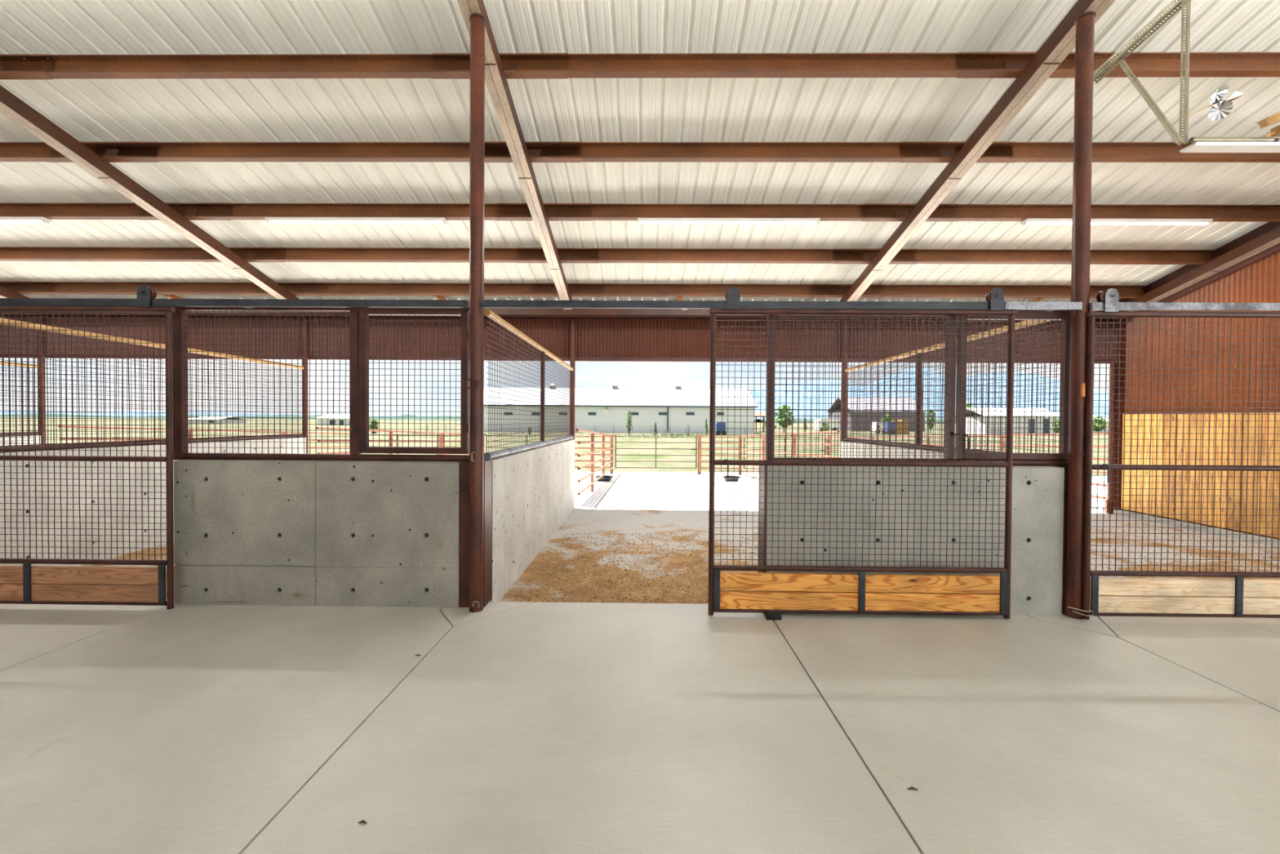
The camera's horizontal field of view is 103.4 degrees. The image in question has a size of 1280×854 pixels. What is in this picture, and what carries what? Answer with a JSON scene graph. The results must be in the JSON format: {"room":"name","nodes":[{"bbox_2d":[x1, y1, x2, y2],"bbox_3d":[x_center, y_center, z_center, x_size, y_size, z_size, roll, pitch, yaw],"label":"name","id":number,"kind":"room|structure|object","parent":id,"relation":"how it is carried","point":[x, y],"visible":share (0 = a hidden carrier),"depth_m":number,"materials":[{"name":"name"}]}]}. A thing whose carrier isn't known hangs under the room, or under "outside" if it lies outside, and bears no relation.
{"room":"farm building","nodes":[
{"label":"farm building","id":0,"kind":"room"},
{"bbox_2d":[0,435,40,445],"bbox_3d":[-11.212,0.910,6.951,0.201,1.435,4.985,0,1,-2],"label":"wall partition","id":1,"kind":"structure","parent":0,"point":[6,439],"depth_m":9.09,"materials":[{"name":"concrete"}]},
{"bbox_2d":[0,361,38,435],"bbox_3d":[-11.163,-0.469,6.940,0.069,1.315,4.955,0,1,-2],"label":"mesh panel","id":2,"kind":"object","parent":1,"relation":"in","point":[13,433],"visible":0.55,"depth_m":9.15,"materials":[{"name":"metal"}]},
{"bbox_2d":[0,437,306,565],"bbox_3d":[-6.276,0.943,6.895,0.201,1.435,4.985,0,1,-1],"label":"wall partition","id":3,"kind":"structure","parent":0,"point":[295,445],"depth_m":5.67,"materials":[{"name":"concrete"}]},
{"bbox_2d":[0,317,303,452],"bbox_3d":[-6.227,-0.435,6.882,0.069,1.315,4.955,0,1,-1],"label":"partition panel","id":4,"kind":"object","parent":3,"relation":"in","point":[119,443],"visible":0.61,"depth_m":5.98,"materials":[{"name":"metal"}]},
{"bbox_2d":[173,459,458,608],"bbox_3d":[-2.659,0.927,4.245,2.355,1.285,0.200,0,1,1],"label":"wall","id":5,"kind":"structure","parent":0,"point":[246,532],"depth_m":4.14,"materials":[{"name":"concrete"}]},
{"bbox_2d":[172,306,469,462],"bbox_3d":[-2.638,-0.356,4.198,2.470,1.274,0.060,0,1,1],"label":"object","id":6,"kind":"object","parent":5,"relation":"in","point":[180,317],"visible":0.95,"depth_m":4.19,"materials":[{"name":"metal"}]},
{"bbox_2d":[350,307,469,453],"bbox_3d":[-1.897,-0.380,4.171,0.974,1.198,0.088,0,1,1],"label":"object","id":7,"kind":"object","parent":6,"relation":"attached to","point":[364,313],"depth_m":4.17,"materials":[{"name":"metal"}]},
{"bbox_2d":[489,439,574,601],"bbox_3d":[-1.336,0.977,6.838,0.200,1.435,4.985,0,1,1],"label":"wall partition","id":8,"kind":"structure","parent":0,"point":[533,490],"depth_m":5.56,"materials":[{"name":"concrete"}]},
{"bbox_2d":[484,308,573,459],"bbox_3d":[-1.287,-0.402,6.824,0.068,1.315,4.955,0,1,1],"label":"partition panel","id":9,"kind":"object","parent":8,"relation":"in","point":[540,353],"visible":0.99,"depth_m":5.59,"materials":[{"name":"metal"}]},
{"bbox_2d":[0,417,1108,475],"bbox_3d":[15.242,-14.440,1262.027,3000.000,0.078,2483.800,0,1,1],"label":"pasture","id":10,"kind":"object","parent":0,"point":[417,426],"visible":0.18,"depth_m":53.60,"materials":[{"name":"green plant"}]},
{"bbox_2d":[188,416,247,422],"bbox_3d":[-170.197,-2.871,203.152,13.192,2.438,15.000,0,1,1],"label":"shed","id":11,"kind":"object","parent":10,"relation":"on","point":[193,420],"visible":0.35,"depth_m":197.96,"materials":[{"name":"white paint"}]},
{"bbox_2d":[0,413,460,420],"bbox_3d":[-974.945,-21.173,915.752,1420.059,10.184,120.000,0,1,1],"label":"tree belt","id":12,"kind":"object","parent":10,"relation":"on","point":[405,416],"visible":0.45,"depth_m":876.20,"materials":[{"name":"plant"}]},
{"bbox_2d":[316,413,372,425],"bbox_3d":[-94.257,-2.336,161.234,10.792,3.477,13.000,0,1,1],"label":"shed","id":13,"kind":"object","parent":10,"relation":"on","point":[342,421],"visible":0.52,"depth_m":155.26,"materials":[{"name":"white paint"}]},
{"bbox_2d":[368,417,378,435],"bbox_3d":[-33.977,-0.004,64.518,1.393,2.265,1.464,0,1,-34],"label":"shrub","id":14,"kind":"object","parent":10,"relation":"on","point":[375,426],"visible":0.56,"depth_m":64.38,"materials":[{"name":"green plant"}]},
{"bbox_2d":[426,424,765,434],"bbox_3d":[-5.083,0.487,78.180,56.035,1.300,0.067,0,1,1],"label":"wire fence","id":15,"kind":"object","parent":10,"relation":"on","point":[651,430],"visible":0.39,"depth_m":78.11,"materials":[{"name":"metal"}]},
{"bbox_2d":[382,431,822,439],"bbox_3d":[-4.743,0.910,67.179,55.074,0.648,10.052,0,1,1],"label":"grass","id":16,"kind":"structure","parent":10,"relation":"on","point":[672,433],"depth_m":66.57,"materials":[{"name":"green plant"}]},
{"bbox_2d":[484,383,758,433],"bbox_3d":[-4.564,-3.670,95.062,49.177,9.074,19.120,0,1,1],"label":"building","id":17,"kind":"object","parent":10,"relation":"on","point":[606,409],"visible":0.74,"depth_m":86.23,"materials":[{"name":"white metal"}]},
{"bbox_2d":[611,383,617,388],"bbox_3d":[-4.686,-7.608,95.072,1.200,1.200,1.400,0,1,1],"label":"roof vent","id":18,"kind":"object","parent":17,"relation":"attached to","point":[615,386],"depth_m":94.59,"materials":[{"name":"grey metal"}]},
{"bbox_2d":[675,383,681,389],"bbox_3d":[7.187,-7.528,94.930,1.200,1.200,1.400,0,1,1],"label":"roof vent","id":19,"kind":"object","parent":17,"relation":"attached to","point":[677,387],"depth_m":94.43,"materials":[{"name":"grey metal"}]},
{"bbox_2d":[626,410,632,435],"bbox_3d":[-1.450,-0.420,66.150,0.963,3.484,0.991,0,1,1],"label":"sapling","id":20,"kind":"object","parent":10,"relation":"on","point":[628,428],"visible":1,"depth_m":66.05,"materials":[{"name":"green plant"}]},
{"bbox_2d":[653,422,657,435],"bbox_3d":[1.981,0.357,64.051,0.708,2.030,0.659,0,1,1],"label":"sapling","id":21,"kind":"object","parent":10,"relation":"on","point":[655,428],"visible":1,"depth_m":64.03,"materials":[{"name":"green plant"}]},
{"bbox_2d":[704,418,708,435],"bbox_3d":[8.714,0.144,65.988,0.673,2.494,0.665,0,1,1],"label":"sapling","id":22,"kind":"object","parent":10,"relation":"on","point":[706,424],"visible":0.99,"depth_m":65.97,"materials":[{"name":"green plant"}]},
{"bbox_2d":[715,422,726,434],"bbox_3d":[11.876,0.279,74.747,1.541,1.905,1.650,0,1,1],"label":"waste container","id":23,"kind":"object","parent":10,"relation":"on","point":[717,424],"visible":0.78,"depth_m":73.97,"materials":[{"name":"blue paint"}]},
{"bbox_2d":[755,410,765,431],"bbox_3d":[24.523,-1.159,103.305,3.841,4.220,8.000,0,1,1],"label":"shed","id":24,"kind":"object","parent":10,"relation":"on","point":[757,412],"visible":0.39,"depth_m":100.52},
{"bbox_2d":[774,404,795,431],"bbox_3d":[28.069,-1.661,98.783,4.615,5.497,4.713,0,1,1],"label":"tree","id":25,"kind":"object","parent":10,"relation":"on","point":[782,411],"visible":0.66,"depth_m":98.26,"materials":[{"name":"green plant"}]},
{"bbox_2d":[822,422,830,431],"bbox_3d":[32.377,0.249,87.758,1.320,2.021,1.424,0,1,1],"label":"shrub","id":26,"kind":"object","parent":10,"relation":"on","point":[827,426],"visible":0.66,"depth_m":87.50,"materials":[{"name":"green plant"}]},
{"bbox_2d":[813,418,839,431],"bbox_3d":[34.346,-0.170,93.172,3.550,2.604,3.050,0,1,1],"label":"trailer","id":27,"kind":"object","parent":10,"relation":"on","point":[834,425],"visible":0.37,"depth_m":91.70,"materials":[{"name":"white paint"}]},
{"bbox_2d":[826,396,926,431],"bbox_3d":[55.801,-3.103,120.404,17.091,8.068,15.000,0,1,1],"label":"shed","id":28,"kind":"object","parent":10,"relation":"on","point":[838,399],"visible":0.24,"depth_m":114.74,"materials":[{"name":"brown metal"}]},
{"bbox_2d":[871,422,885,433],"bbox_3d":[43.774,0.186,92.563,1.931,2.039,2.050,0,1,1],"label":"trailer","id":29,"kind":"object","parent":10,"relation":"on","point":[882,426],"visible":0.33,"depth_m":91.59,"materials":[{"name":"white paint"}]},
{"bbox_2d":[884,422,897,434],"bbox_3d":[42.693,0.192,86.325,1.627,2.177,1.550,0,1,1],"label":"waste container","id":30,"kind":"object","parent":10,"relation":"on","point":[892,425],"visible":0.44,"depth_m":85.60,"materials":[{"name":"blue paint"}]},
{"bbox_2d":[896,422,902,434],"bbox_3d":[45.953,0.117,90.561,1.186,2.287,2.000,0,1,1],"label":"stack","id":31,"kind":"object","parent":10,"relation":"on","point":[899,425],"visible":0.29,"depth_m":89.55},
{"bbox_2d":[897,419,908,434],"bbox_3d":[47.221,-0.003,90.544,1.124,2.544,2.000,0,1,1],"label":"stack","id":32,"kind":"object","parent":10,"relation":"on","point":[897,420],"visible":0.21,"depth_m":89.55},
{"bbox_2d":[924,408,937,433],"bbox_3d":[57.266,-1.137,99.383,2.298,4.819,2.145,0,1,1],"label":"tree","id":33,"kind":"object","parent":10,"relation":"on","point":[931,411],"visible":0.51,"depth_m":99.08,"materials":[{"name":"green plant"}]},
{"bbox_2d":[754,417,1108,423],"bbox_3d":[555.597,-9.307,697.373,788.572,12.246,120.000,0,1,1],"label":"tree belt","id":34,"kind":"object","parent":10,"relation":"on","point":[796,419],"visible":0.06,"depth_m":676.66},
{"bbox_2d":[965,403,976,417],"bbox_3d":[65.807,-1.771,101.278,3.164,6.151,3.197,0,1,1],"label":"tree","id":35,"kind":"object","parent":10,"relation":"on","point":[966,406],"visible":0.16,"depth_m":100.81,"materials":[{"name":"green plant"}]},
{"bbox_2d":[955,408,1059,434],"bbox_3d":[70.917,-1.179,98.243,14.791,5.005,11.000,0,1,1],"label":"shed","id":36,"kind":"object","parent":10,"relation":"on","point":[1046,413],"visible":0.4,"depth_m":93.30,"materials":[{"name":"white paint"}]},
{"bbox_2d":[1050,419,1058,433],"bbox_3d":[71.921,0.090,87.255,1.410,2.876,1.754,0,1,1],"label":"shrub","id":37,"kind":"object","parent":10,"relation":"on","point":[1057,424],"visible":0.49,"depth_m":87.03,"materials":[{"name":"green plant"}]},
{"bbox_2d":[1093,416,1108,431],"bbox_3d":[89.848,-0.374,99.157,3.468,3.727,3.576,0,1,1],"label":"tree","id":38,"kind":"object","parent":10,"relation":"on","point":[1095,419],"visible":0.72,"depth_m":98.69,"materials":[{"name":"green plant"}]},
{"bbox_2d":[1093,414,1108,431],"bbox_3d":[112.197,-0.985,128.751,5.860,4.358,13.000,0,1,1],"label":"shed","id":39,"kind":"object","parent":10,"relation":"on","point":[1107,423],"visible":0.02,"depth_m":122.76,"materials":[{"name":"white paint"}]},
{"bbox_2d":[0,300,1133,364],"bbox_3d":[-3.544,-1.806,9.271,24.665,1.116,0.500,0,1,1],"label":"wall","id":40,"kind":"structure","parent":0,"point":[602,335],"depth_m":9.46,"materials":[{"name":"metal"}]},
{"bbox_2d":[0,285,29,297],"bbox_3d":[-11.091,-3.459,3.903,0.152,2.753,10.438,0,1,1],"label":"rafter","id":41,"kind":"object","parent":40,"relation":"on","point":[4,292],"visible":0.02,"depth_m":8.77,"materials":[{"name":"metal"}]},
{"bbox_2d":[0,84,299,299],"bbox_3d":[-6.211,-3.426,3.845,0.152,2.753,10.438,0,1,1],"label":"rafter","id":42,"kind":"object","parent":40,"relation":"on","point":[11,107],"visible":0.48,"depth_m":6.00,"materials":[{"name":"metal"}]},
{"bbox_2d":[163,294,182,298],"bbox_3d":[-8.573,-2.388,9.263,0.086,0.163,0.514,0,1,1],"label":"strut","id":43,"kind":"object","parent":40,"relation":"attached to","point":[171,296],"visible":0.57,"depth_m":9.23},
{"bbox_2d":[435,295,446,299],"bbox_3d":[-3.624,-2.354,9.203,0.086,0.163,0.514,0,1,1],"label":"strut","id":44,"kind":"object","parent":40,"relation":"attached to","point":[439,297],"visible":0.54,"depth_m":9.16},
{"bbox_2d":[1032,297,1044,302],"bbox_3d":[7.125,-2.281,9.074,0.086,0.163,0.514,0,1,1],"label":"strut","id":45,"kind":"object","parent":40,"relation":"attached to","point":[1038,300],"visible":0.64,"depth_m":9.04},
{"bbox_2d":[0,597,1279,853],"bbox_3d":[-3.677,1.661,-1.261,24.700,0.250,11.146,0,1,1],"label":"floor","id":46,"kind":"structure","parent":0,"point":[516,727],"depth_m":2.51,"materials":[{"name":"concrete"}]},
{"bbox_2d":[458,13,492,612],"bbox_3d":[-1.359,-0.890,4.141,0.222,4.738,0.349,0,1,1],"label":"post","id":47,"kind":"object","parent":46,"relation":"on","point":[475,475],"visible":1,"depth_m":4.03,"materials":[{"name":"metal"}]},
{"bbox_2d":[457,0,572,310],"bbox_3d":[-1.334,-3.393,3.786,0.152,2.753,10.438,0,1,1],"label":"rafter","id":48,"kind":"object","parent":47,"relation":"on","point":[495,80],"visible":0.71,"depth_m":5.25,"materials":[{"name":"metal"}]},
{"bbox_2d":[0,52,1279,79],"bbox_3d":[-3.623,-3.382,4.740,24.595,0.226,0.121,0,1,1],"label":"purlin","id":49,"kind":"object","parent":48,"relation":"on","point":[960,64],"visible":0.93,"depth_m":4.71,"materials":[{"name":"metal"}]},
{"bbox_2d":[763,610,782,619],"bbox_3d":[1.044,1.468,3.985,0.115,0.060,0.125,0,1,1],"label":"guide","id":50,"kind":"object","parent":46,"relation":"on","point":[770,615],"visible":0.97,"depth_m":3.92,"materials":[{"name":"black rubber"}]},
{"bbox_2d":[906,786,918,790],"bbox_3d":[1.143,1.516,2.121,0.045,0.009,0.013,0,1,1],"label":"scrap","id":51,"kind":"object","parent":46,"relation":"on","point":[911,787],"visible":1,"depth_m":2.12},
{"bbox_2d":[1055,11,1095,618],"bbox_3d":[3.496,-0.857,4.073,0.202,4.738,0.368,0,1,1],"label":"post","id":52,"kind":"object","parent":46,"relation":"on","point":[1074,472],"visible":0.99,"depth_m":3.97,"materials":[{"name":"metal"}]},
{"bbox_2d":[480,299,1082,311],"bbox_3d":[1.086,-0.955,3.983,4.686,0.058,0.084,0,1,1],"label":"track","id":53,"kind":"object","parent":52,"relation":"attached to","point":[683,304],"visible":1,"depth_m":3.94,"materials":[{"name":"metal"}]},
{"bbox_2d":[707,286,1017,618],"bbox_3d":[1.732,0.204,3.946,2.380,2.573,0.080,0,1,1],"label":"gate","id":54,"kind":"object","parent":53,"relation":"hanging from","point":[861,593],"visible":1,"depth_m":3.96,"materials":[{"name":"metal"}]},
{"bbox_2d":[840,0,1115,301],"bbox_3d":[3.543,-3.360,3.727,0.152,2.753,10.438,0,1,1],"label":"rafter","id":55,"kind":"object","parent":52,"relation":"on","point":[1061,42],"visible":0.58,"depth_m":5.10,"materials":[{"name":"metal"}]},
{"bbox_2d":[1093,0,1191,145],"bbox_3d":[3.802,-2.864,3.864,0.718,1.580,0.133,1,1,35],"label":"frame","id":56,"kind":"object","parent":52,"relation":"attached to","point":[1172,132],"visible":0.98,"depth_m":3.77,"materials":[{"name":"metal"}]},
{"bbox_2d":[1186,84,1245,120],"bbox_3d":[4.207,-2.341,3.652,0.423,0.220,0.095,0,1,1],"label":"spinner","id":57,"kind":"object","parent":56,"relation":"hanging from","point":[1220,108],"visible":1,"depth_m":3.66,"materials":[{"name":"silver metal"}]},
{"bbox_2d":[1179,111,1279,152],"bbox_3d":[4.561,-2.215,3.685,1.080,0.339,0.183,0,1,1],"label":"light","id":58,"kind":"object","parent":56,"relation":"hanging from","point":[1202,144],"depth_m":3.67,"materials":[{"name":"white paint"}]},
{"bbox_2d":[1179,142,1279,152],"bbox_3d":[4.571,-2.055,3.718,1.060,0.020,0.120,0,1,1],"label":"light fixture","id":59,"kind":"object","parent":58,"relation":"on","point":[1197,147],"depth_m":3.70,"materials":[{"name":"white paint"}]},
{"bbox_2d":[1088,302,1279,311],"bbox_3d":[5.881,-0.922,3.926,4.745,0.058,0.082,0,1,1],"label":"track","id":60,"kind":"object","parent":52,"relation":"attached to","point":[1093,306],"visible":0.84,"depth_m":3.91,"materials":[{"name":"metal"}]},
{"bbox_2d":[1082,288,1279,619],"bbox_3d":[4.680,0.224,3.910,2.407,2.573,0.080,0,1,1],"label":"gate","id":61,"kind":"object","parent":60,"relation":"hanging from","point":[1238,597],"visible":0.99,"depth_m":3.93,"materials":[{"name":"metal"}]},
{"bbox_2d":[0,0,1279,302],"bbox_3d":[-3.792,-3.596,-1.288,25.400,2.854,22.026,0,1,1],"label":"ceiling","id":62,"kind":"structure","parent":0,"point":[749,109],"depth_m":5.48,"materials":[{"name":"metal"}]},
{"bbox_2d":[0,281,1146,298],"bbox_3d":[-3.580,-2.410,8.857,24.595,0.226,0.121,0,1,1],"label":"purlin","id":63,"kind":"object","parent":62,"relation":"attached to","point":[833,291],"visible":0.88,"depth_m":8.84,"materials":[{"name":"metal"}]},
{"bbox_2d":[0,247,1213,264],"bbox_3d":[-3.591,-2.657,7.812,24.595,0.226,0.121,0,1,1],"label":"purlin","id":64,"kind":"object","parent":62,"relation":"attached to","point":[904,256],"visible":0.91,"depth_m":7.79,"materials":[{"name":"metal"}]},
{"bbox_2d":[0,142,1279,162],"bbox_3d":[-3.612,-3.139,5.769,24.595,0.226,0.121,0,1,1],"label":"purlin","id":65,"kind":"object","parent":62,"relation":"attached to","point":[111,152],"visible":0.86,"depth_m":5.74,"materials":[{"name":"metal"}]},
{"bbox_2d":[0,203,1279,222],"bbox_3d":[-3.602,-2.896,6.799,24.595,0.226,0.121,0,1,1],"label":"purlin","id":66,"kind":"object","parent":62,"relation":"attached to","point":[192,211],"visible":0.84,"depth_m":6.78,"materials":[{"name":"metal"}]},
{"bbox_2d":[0,216,52,223],"bbox_3d":[-9.220,-2.796,6.843,2.400,0.065,0.130,0,1,1],"label":"strip light","id":67,"kind":"object","parent":66,"relation":"attached to","point":[2,219],"visible":1,"depth_m":6.80,"materials":[{"name":"white paint"}]},
{"bbox_2d":[264,217,447,224],"bbox_3d":[-3.800,-2.759,6.777,2.400,0.065,0.130,0,1,1],"label":"strip light","id":68,"kind":"object","parent":66,"relation":"attached to","point":[270,220],"visible":1,"depth_m":6.74,"materials":[{"name":"white paint"}]},
{"bbox_2d":[637,217,820,225],"bbox_3d":[1.169,-2.725,6.718,2.400,0.065,0.130,0,1,1],"label":"strip light","id":69,"kind":"object","parent":66,"relation":"attached to","point":[815,221],"visible":1,"depth_m":6.68,"materials":[{"name":"white paint"}]},
{"bbox_2d":[1020,218,1213,226],"bbox_3d":[6.269,-2.691,6.657,2.400,0.065,0.130,0,1,1],"label":"strip light","id":70,"kind":"object","parent":66,"relation":"attached to","point":[1204,222],"visible":1,"depth_m":6.62,"materials":[{"name":"white paint"}]},
{"bbox_2d":[80,507,1279,608],"bbox_3d":[-3.628,1.528,6.906,24.600,0.012,5.202,0,1,1],"label":"ground","id":71,"kind":"structure","parent":0,"point":[602,521],"depth_m":6.29,"materials":[{"name":"soil"}]},
{"bbox_2d":[36,317,44,443],"bbox_3d":[-11.255,-0.308,9.498,0.095,3.504,0.095,0,1,1],"label":"post","id":72,"kind":"object","parent":71,"relation":"on","point":[42,319],"visible":0.34,"depth_m":9.46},
{"bbox_2d":[302,317,308,453],"bbox_3d":[-6.261,-0.275,9.439,0.095,3.504,0.095,0,1,1],"label":"post","id":73,"kind":"object","parent":71,"relation":"on","point":[305,396],"visible":0.6,"depth_m":9.40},
{"bbox_2d":[569,319,575,439],"bbox_3d":[-1.257,-0.241,9.379,0.095,3.504,0.095,0,1,1],"label":"post","id":74,"kind":"object","parent":71,"relation":"on","point":[572,322],"visible":0.65,"depth_m":9.33,"materials":[{"name":"metal"}]},
{"bbox_2d":[132,525,1279,608],"bbox_3d":[1.266,1.556,6.203,14.421,0.014,3.832,0,1,1],"label":"wood shavings","id":75,"kind":"object","parent":71,"relation":"on","point":[704,555],"visible":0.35,"depth_m":5.69},
{"bbox_2d":[1104,319,1125,513],"bbox_3d":[8.641,-0.180,9.193,0.243,3.518,0.107,1,1,23],"label":"post","id":76,"kind":"object","parent":71,"relation":"on","point":[1122,339],"visible":0.81,"depth_m":9.17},
{"bbox_2d":[574,471,1107,511],"bbox_3d":[0.168,1.661,14.892,120.000,0.435,10.860,0,1,1],"label":"ground","id":77,"kind":"structure","parent":0,"point":[665,490],"depth_m":12.79,"materials":[{"name":"concrete"}]},
{"bbox_2d":[57,425,349,448],"bbox_3d":[-11.088,0.855,14.627,0.121,1.911,9.861,0,1,1],"label":"fence","id":78,"kind":"object","parent":77,"relation":"on","point":[63,426],"visible":0.18,"depth_m":11.61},
{"bbox_2d":[315,426,469,454],"bbox_3d":[-6.108,0.889,14.567,0.121,1.911,9.861,0,1,1],"label":"fence","id":79,"kind":"object","parent":77,"relation":"on","point":[442,440],"visible":0.2,"depth_m":12.39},
{"bbox_2d":[439,434,468,454],"bbox_3d":[-6.922,1.000,19.450,1.636,1.550,0.131,0,1,1],"label":"fence","id":80,"kind":"object","parent":77,"relation":"on","point":[440,437],"visible":0.07,"depth_m":19.42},
{"bbox_2d":[368,433,438,454],"bbox_3d":[-9.321,0.891,19.468,3.176,1.250,0.071,0,1,1],"label":"gate","id":81,"kind":"object","parent":80,"relation":"attached to","point":[369,433],"visible":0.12,"depth_m":19.46,"materials":[{"name":"metal"}]},
{"bbox_2d":[574,435,610,467],"bbox_3d":[-1.947,1.033,19.390,1.626,1.550,0.131,0,1,1],"label":"fence","id":82,"kind":"object","parent":77,"relation":"on","point":[575,435],"visible":0.28,"depth_m":19.37,"materials":[{"name":"metal"}]},
{"bbox_2d":[485,434,566,452],"bbox_3d":[-4.342,0.925,19.408,3.176,1.250,0.071,0,1,1],"label":"gate","id":83,"kind":"object","parent":82,"relation":"attached to","point":[486,441],"visible":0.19,"depth_m":19.41,"materials":[{"name":"metal"}]},
{"bbox_2d":[576,428,613,495],"bbox_3d":[-1.139,0.923,14.508,0.121,1.911,9.861,0,1,1],"label":"fence","id":84,"kind":"object","parent":77,"relation":"on","point":[591,464],"visible":0.92,"depth_m":12.37,"materials":[{"name":"metal"}]},
{"bbox_2d":[595,475,613,481],"bbox_3d":[-1.127,1.613,15.737,0.561,0.150,0.570,0,1,1],"label":"tub","id":85,"kind":"object","parent":77,"relation":"on","point":[606,478],"visible":0.81,"depth_m":15.55,"materials":[{"name":"black rubber"}]},
{"bbox_2d":[697,434,738,474],"bbox_3d":[2.997,1.067,19.331,1.576,1.550,0.131,0,1,1],"label":"fence","id":86,"kind":"object","parent":77,"relation":"on","point":[699,467],"visible":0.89,"depth_m":19.30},
{"bbox_2d":[614,435,697,468],"bbox_3d":[0.628,0.958,19.349,3.176,1.250,0.071,0,1,1],"label":"gate","id":87,"kind":"object","parent":86,"relation":"attached to","point":[615,442],"visible":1,"depth_m":19.34,"materials":[{"name":"metal"}]},
{"bbox_2d":[722,475,739,481],"bbox_3d":[2.914,1.652,16.089,0.561,0.150,0.570,0,1,1],"label":"tub","id":88,"kind":"object","parent":77,"relation":"on","point":[730,479],"visible":0.8,"depth_m":15.92,"materials":[{"name":"black rubber"}]},
{"bbox_2d":[738,430,839,475],"bbox_3d":[3.781,0.956,14.449,0.121,1.911,9.861,0,1,1],"label":"fence","id":89,"kind":"object","parent":77,"relation":"on","point":[762,443],"visible":0.45,"depth_m":13.58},
{"bbox_2d":[826,435,870,456],"bbox_3d":[7.972,1.100,19.271,1.686,1.550,0.131,0,1,1],"label":"fence","id":90,"kind":"object","parent":77,"relation":"on","point":[829,437],"visible":0.12,"depth_m":19.24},
{"bbox_2d":[743,436,826,469],"bbox_3d":[5.547,0.991,19.290,3.176,1.250,0.071,0,1,1],"label":"gate","id":91,"kind":"object","parent":90,"relation":"attached to","point":[784,455],"visible":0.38,"depth_m":19.29,"materials":[{"name":"metal"}]},
{"bbox_2d":[871,431,1108,499],"bbox_3d":[8.810,0.990,14.388,0.121,1.911,9.861,0,1,1],"label":"fence","id":92,"kind":"object","parent":77,"relation":"on","point":[1094,433],"visible":0.15,"depth_m":11.06,"materials":[{"name":"metal"}]},
{"bbox_2d":[839,440,955,458],"bbox_3d":[3.651,1.010,6.777,0.201,1.435,4.985,0,1,2],"label":"wall partition","id":93,"kind":"structure","parent":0,"point":[911,450],"depth_m":7.56,"materials":[{"name":"concrete"}]},
{"bbox_2d":[840,320,848,440],"bbox_3d":[3.764,-0.207,9.318,0.095,3.504,0.095,0,1,1],"label":"post","id":94,"kind":"object","parent":93,"relation":"on","point":[843,381],"visible":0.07,"depth_m":9.27,"materials":[{"name":"metal"}]},
{"bbox_2d":[843,342,945,452],"bbox_3d":[3.695,-0.376,7.593,0.070,1.302,3.259,0,1,2],"label":"mesh panel","id":95,"kind":"object","parent":93,"relation":"in","point":[919,395],"depth_m":7.10,"materials":[{"name":"metal"}]},
{"bbox_2d":[965,325,1007,452],"bbox_3d":[3.597,-0.355,5.209,0.070,1.264,0.645,0,1,2],"label":"mesh panel","id":96,"kind":"object","parent":93,"relation":"in","point":[992,331],"depth_m":5.19,"materials":[{"name":"metal"}]},
{"bbox_2d":[1013,320,1059,453],"bbox_3d":[3.568,-0.366,4.519,0.070,1.222,0.536,0,1,2],"label":"mesh panel","id":97,"kind":"object","parent":93,"relation":"in","point":[1028,322],"depth_m":4.56,"materials":[{"name":"metal"}]},
{"bbox_2d":[757,465,1064,613],"bbox_3d":[2.209,0.955,4.186,2.406,1.295,0.210,0,1,1],"label":"wall","id":98,"kind":"structure","parent":0,"point":[1037,491],"depth_m":4.08,"materials":[{"name":"concrete"}]},
{"bbox_2d":[765,310,1071,466],"bbox_3d":[2.284,-0.321,4.139,2.481,1.270,0.060,0,1,1],"label":"mesh panel","id":99,"kind":"object","parent":98,"relation":"in","point":[770,437],"visible":0.65,"depth_m":4.13,"materials":[{"name":"metal"}]},
{"bbox_2d":[951,312,1070,459],"bbox_3d":[3.026,-0.333,4.112,0.979,1.190,0.088,0,1,1],"label":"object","id":100,"kind":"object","parent":99,"relation":"attached to","point":[1064,317],"depth_m":4.12,"materials":[{"name":"metal"}]},
{"bbox_2d":[1113,222,1279,546],"bbox_3d":[8.658,-0.988,6.315,0.209,5.510,6.136,0,1,1],"label":"wall","id":101,"kind":"structure","parent":0,"point":[1255,278],"depth_m":7.73,"materials":[{"name":"metal"}]},
{"bbox_2d":[1126,225,1279,311],"bbox_3d":[8.567,-3.326,3.667,0.152,2.753,10.438,0,1,1],"label":"rafter","id":102,"kind":"object","parent":101,"relation":"on","point":[1270,238],"visible":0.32,"depth_m":7.51,"materials":[{"name":"metal"}]},
{"label":"outside","id":103,"kind":"structure","parent":0,"visible":0},
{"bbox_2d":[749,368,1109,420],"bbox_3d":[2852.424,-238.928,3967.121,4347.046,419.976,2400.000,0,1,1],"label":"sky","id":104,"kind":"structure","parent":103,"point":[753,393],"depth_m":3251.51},
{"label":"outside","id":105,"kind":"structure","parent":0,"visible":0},
{"bbox_2d":[0,410,430,416],"bbox_3d":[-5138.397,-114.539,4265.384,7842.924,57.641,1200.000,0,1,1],"label":"mountains","id":106,"kind":"structure","parent":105,"point":[57,412],"depth_m":3925.90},
{"bbox_3d":[-16.074,-1.482,1.425,0.200,6.200,16.300,0,1,1],"label":"wall","id":107,"kind":"structure","parent":0,"visible":0},
{"bbox_2d":[0,297,467,308],"bbox_3d":[-8.655,-1.021,4.101,14.580,0.058,0.082,0,1,1],"label":"track","id":108,"kind":"object","parent":107,"relation":"attached to","point":[246,303],"visible":0.89,"depth_m":3.99,"materials":[{"name":"metal"}]},
{"bbox_2d":[0,284,175,608],"bbox_3d":[-4.937,0.159,4.033,2.434,2.573,0.065,0,1,1],"label":"gate","id":109,"kind":"object","parent":108,"relation":"hanging from","point":[26,584],"visible":1,"depth_m":4.03,"materials":[{"name":"metal"}]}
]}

